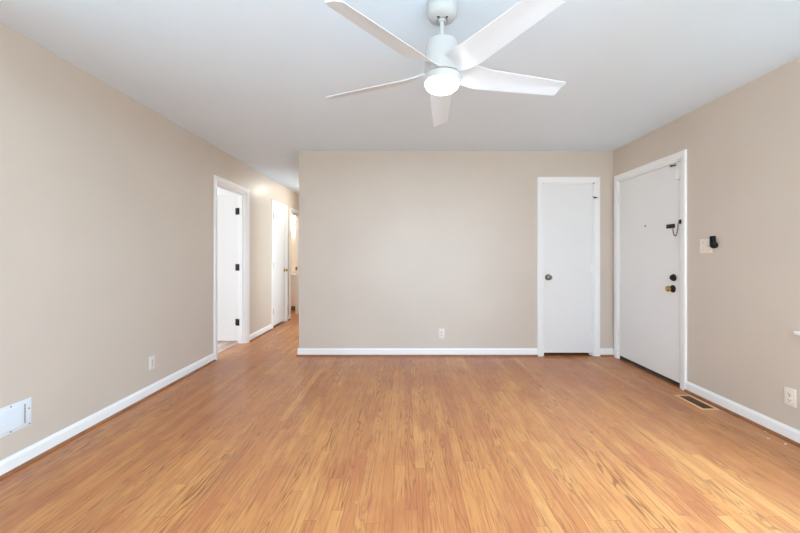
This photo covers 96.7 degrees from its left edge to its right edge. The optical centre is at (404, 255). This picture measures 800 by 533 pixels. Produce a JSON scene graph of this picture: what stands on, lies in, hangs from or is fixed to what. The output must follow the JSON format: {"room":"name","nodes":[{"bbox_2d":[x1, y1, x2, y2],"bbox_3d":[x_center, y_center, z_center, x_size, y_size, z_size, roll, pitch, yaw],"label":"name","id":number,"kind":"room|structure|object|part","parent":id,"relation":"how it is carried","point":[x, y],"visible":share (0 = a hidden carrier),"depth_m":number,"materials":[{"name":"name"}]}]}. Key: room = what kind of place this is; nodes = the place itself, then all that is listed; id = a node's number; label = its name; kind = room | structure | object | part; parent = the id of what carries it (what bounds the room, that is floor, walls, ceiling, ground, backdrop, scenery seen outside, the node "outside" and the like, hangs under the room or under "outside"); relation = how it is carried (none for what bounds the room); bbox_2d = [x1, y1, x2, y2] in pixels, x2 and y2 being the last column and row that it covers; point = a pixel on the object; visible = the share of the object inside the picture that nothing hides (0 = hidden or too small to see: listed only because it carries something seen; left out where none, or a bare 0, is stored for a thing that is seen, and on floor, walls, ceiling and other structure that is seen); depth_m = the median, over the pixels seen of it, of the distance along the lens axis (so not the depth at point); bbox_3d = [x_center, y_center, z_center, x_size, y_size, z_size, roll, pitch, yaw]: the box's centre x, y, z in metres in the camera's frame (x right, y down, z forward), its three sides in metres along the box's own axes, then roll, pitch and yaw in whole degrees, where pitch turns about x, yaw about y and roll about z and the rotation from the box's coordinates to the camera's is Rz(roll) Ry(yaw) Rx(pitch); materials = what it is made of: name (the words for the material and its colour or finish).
{"room":"empty living room","nodes":[
{"label":"empty living room","id":0,"kind":"room"},
{"bbox_2d":[0,23,298,460],"bbox_3d":[-2.225,-0.030,3.560,0.110,2.440,8.980,0,0,0],"label":"wall","id":1,"kind":"structure","parent":0,"point":[107,202],"depth_m":2.50,"materials":[{"name":"beige paint"}]},
{"bbox_2d":[0,397,31,437],"bbox_3d":[-2.164,0.897,1.886,0.011,0.158,0.360,0,0,0],"label":"air vent","id":2,"kind":"object","parent":1,"relation":"in","point":[14,417],"visible":1,"depth_m":1.98,"materials":[{"name":"white metal"}]},
{"bbox_2d":[0,315,290,480],"bbox_3d":[-2.155,1.144,3.635,0.030,0.092,8.830,0,0,0],"label":"baseboard","id":3,"kind":"structure","parent":1,"relation":"attached to","point":[12,464],"depth_m":2.46,"materials":[{"name":"white paint"}]},
{"bbox_2d":[149,355,154,369],"bbox_3d":[-2.165,0.912,3.047,0.009,0.116,0.072,0,0,0],"label":"wall outlet","id":4,"kind":"object","parent":1,"relation":"attached to","point":[151,358],"visible":1,"depth_m":3.04,"materials":[{"name":"beige plastic"}]},
{"bbox_2d":[217,195,238,340],"bbox_3d":[-2.634,0.165,4.883,0.756,1.995,0.068,0,0,0],"label":"door","id":5,"kind":"structure","parent":1,"relation":"in","point":[227,205],"depth_m":4.88,"materials":[{"name":"white paint"}]},
{"bbox_2d":[214,175,249,359],"bbox_3d":[-2.216,0.135,4.485,0.128,2.110,0.900,0,0,0],"label":"door frame","id":6,"kind":"structure","parent":1,"relation":"attached to","point":[243,193],"depth_m":4.85,"materials":[{"name":"white paint"}]},
{"bbox_2d":[271,199,287,327],"bbox_3d":[-2.216,0.135,6.156,0.128,2.110,0.772,0,0,0],"label":"door frame","id":7,"kind":"structure","parent":1,"relation":"attached to","point":[273,202],"depth_m":6.46,"materials":[{"name":"white paint"}]},
{"bbox_2d":[273,206,287,325],"bbox_3d":[-2.159,0.161,6.144,0.096,1.989,0.623,0,0,0],"label":"door","id":8,"kind":"structure","parent":1,"relation":"in","point":[279,269],"depth_m":6.11,"materials":[{"name":"white paint"}]},
{"bbox_2d":[289,207,298,318],"bbox_3d":[-2.216,0.135,7.082,0.128,2.110,0.805,0,0,0],"label":"door frame","id":9,"kind":"structure","parent":1,"relation":"attached to","point":[292,211],"depth_m":7.39,"materials":[{"name":"white paint"}]},
{"bbox_2d":[217,187,236,194],"bbox_3d":[-3.690,-0.030,4.065,2.820,2.440,3.130,0,0,0],"label":"wall","id":10,"kind":"structure","parent":0,"point":[220,191],"depth_m":5.55,"materials":[{"name":"white paint"}]},
{"bbox_2d":[291,214,294,272],"bbox_3d":[-3.290,-0.030,7.525,2.020,2.440,1.870,0,0,0],"label":"wall","id":11,"kind":"structure","parent":0,"point":[292,216],"depth_m":8.36,"materials":[{"name":"beige paint"}]},
{"bbox_2d":[0,310,799,532],"bbox_3d":[-1.185,1.238,3.715,7.630,0.103,9.290,0,0,0],"label":"floor","id":12,"kind":"structure","parent":0,"point":[264,437],"depth_m":2.10,"materials":[{"name":"brown wood"}]},
{"bbox_2d":[291,273,294,309],"bbox_3d":[-2.800,0.795,8.055,0.910,0.790,0.600,0,0,0],"label":"bathroom vanity","id":13,"kind":"object","parent":12,"relation":"on","point":[292,274],"visible":0.07,"depth_m":7.78,"materials":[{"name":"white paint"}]},
{"bbox_3d":[-2.580,0.845,7.790,0.400,0.430,0.021,0,0,0],"label":"door","id":14,"kind":"part","parent":13,"relation":"part of","materials":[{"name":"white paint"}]},
{"bbox_2d":[674,395,719,409],"bbox_3d":[2.362,1.187,2.891,0.140,0.006,0.300,0,0,0],"label":"floor vent","id":15,"kind":"object","parent":12,"relation":"in","point":[689,399],"visible":1,"depth_m":2.88,"materials":[{"name":"brown metal"}]},
{"bbox_2d":[0,0,799,194],"bbox_3d":[-1.235,-1.310,3.810,7.730,0.120,9.480,0,0,0],"label":"ceiling","id":16,"kind":"structure","parent":0,"point":[253,80],"depth_m":2.34,"materials":[{"name":"white paint"}]},
{"bbox_2d":[324,0,566,126],"bbox_3d":[0.203,-1.032,1.795,1.291,0.436,1.266,0,0,0],"label":"ceiling fan","id":17,"kind":"object","parent":16,"relation":"hanging from","point":[448,64],"visible":1,"depth_m":1.68,"materials":[{"name":"white plastic"}]},
{"bbox_3d":[-0.156,-0.913,1.904,0.612,0.080,0.122,0,0,23],"label":"blade","id":18,"kind":"part","parent":17,"relation":"part of","materials":[{"name":"white plastic"}]},
{"bbox_3d":[-0.058,-0.913,1.482,0.122,0.080,0.612,0,0,41],"label":"blade","id":19,"kind":"part","parent":17,"relation":"part of","materials":[{"name":"white plastic"}]},
{"bbox_3d":[0.215,-0.913,2.127,0.122,0.080,0.612,0,0,5],"label":"blade","id":20,"kind":"part","parent":17,"relation":"part of","materials":[{"name":"white plastic"}]},
{"bbox_3d":[0.183,-0.835,1.760,0.168,0.041,0.168,0,0,0],"label":"globe","id":21,"kind":"part","parent":17,"relation":"part of","materials":[{"name":"white glass"}]},
{"bbox_3d":[0.372,-0.913,1.445,0.122,0.080,0.612,0,0,-31],"label":"blade","id":22,"kind":"part","parent":17,"relation":"part of","materials":[{"name":"white plastic"}]},
{"bbox_3d":[0.542,-0.913,1.843,0.612,0.080,0.122,0,0,-13],"label":"blade","id":23,"kind":"part","parent":17,"relation":"part of","materials":[{"name":"white plastic"}]},
{"bbox_2d":[299,151,612,347],"bbox_3d":[0.684,-0.030,4.293,3.892,2.440,0.110,0,0,0],"label":"wall","id":24,"kind":"structure","parent":0,"point":[397,248],"depth_m":4.24,"materials":[{"name":"beige paint"}]},
{"bbox_2d":[438,329,444,337],"bbox_3d":[0.434,0.922,4.233,0.072,0.116,0.009,0,0,0],"label":"wall outlet","id":25,"kind":"object","parent":24,"relation":"attached to","point":[441,332],"visible":1,"depth_m":4.23,"materials":[{"name":"beige plastic"}]},
{"bbox_2d":[297,348,613,356],"bbox_3d":[0.602,1.144,4.223,3.756,0.092,0.030,0,0,0],"label":"baseboard","id":26,"kind":"structure","parent":24,"relation":"attached to","point":[301,352],"depth_m":4.22,"materials":[{"name":"white paint"}]},
{"bbox_3d":[0.602,1.181,4.216,3.756,0.019,0.017,0,0,0],"label":"shoe moulding","id":27,"kind":"part","parent":26,"relation":"part of","materials":[{"name":"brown wood"}]},
{"bbox_2d":[537,177,599,355],"bbox_3d":[1.944,0.125,4.284,0.745,2.130,0.128,0,0,0],"label":"door frame","id":28,"kind":"structure","parent":24,"relation":"attached to","point":[595,181],"depth_m":4.22,"materials":[{"name":"white paint"}]},
{"bbox_2d":[544,184,597,352],"bbox_3d":[1.971,0.148,4.227,0.629,2.008,0.096,0,0,0],"label":"door","id":29,"kind":"structure","parent":24,"relation":"in","point":[568,266],"depth_m":4.24,"materials":[{"name":"white paint"}]},
{"bbox_2d":[613,57,799,430],"bbox_3d":[2.555,-0.030,1.729,0.150,2.440,5.018,0,0,0],"label":"wall","id":30,"kind":"structure","parent":0,"point":[742,146],"depth_m":2.62,"materials":[{"name":"beige paint"}]},
{"bbox_2d":[619,162,680,387],"bbox_3d":[2.517,0.168,3.655,0.186,2.044,0.966,0,0,0],"label":"door","id":31,"kind":"structure","parent":30,"relation":"in","point":[649,266],"depth_m":3.59,"materials":[{"name":"white paint"}]},
{"bbox_3d":[2.451,0.304,3.300,0.054,0.056,0.056,0,0,0],"label":"knob","id":32,"kind":"part","parent":31,"relation":"part of","materials":[{"name":"gold metal"}]},
{"bbox_2d":[614,149,686,390],"bbox_3d":[2.536,0.125,3.665,0.148,2.130,1.070,0,0,0],"label":"door frame","id":33,"kind":"structure","parent":30,"relation":"attached to","point":[681,156],"depth_m":3.19,"materials":[{"name":"white paint"}]},
{"bbox_2d":[700,239,712,252],"bbox_3d":[2.470,-0.082,2.930,0.019,0.118,0.122,0,0,0],"label":"light switch","id":34,"kind":"object","parent":30,"relation":"attached to","point":[704,243],"visible":0.94,"depth_m":2.93,"materials":[{"name":"beige plastic"}]},
{"bbox_2d":[709,236,717,247],"bbox_3d":[2.461,-0.111,2.842,0.036,0.099,0.057,0,0,0],"label":"wall sensor","id":35,"kind":"object","parent":30,"relation":"attached to","point":[712,239],"visible":1,"depth_m":2.83,"materials":[{"name":"black plastic"}]},
{"bbox_2d":[684,381,799,447],"bbox_3d":[2.465,1.144,1.175,0.030,0.092,3.910,0,0,0],"label":"baseboard","id":36,"kind":"structure","parent":30,"relation":"attached to","point":[785,432],"depth_m":2.56,"materials":[{"name":"white paint"}]},
{"bbox_2d":[784,386,795,407],"bbox_3d":[2.475,0.907,2.290,0.009,0.116,0.072,0,0,0],"label":"wall outlet","id":37,"kind":"object","parent":30,"relation":"attached to","point":[789,393],"visible":1,"depth_m":2.29,"materials":[{"name":"beige plastic"}]}
]}

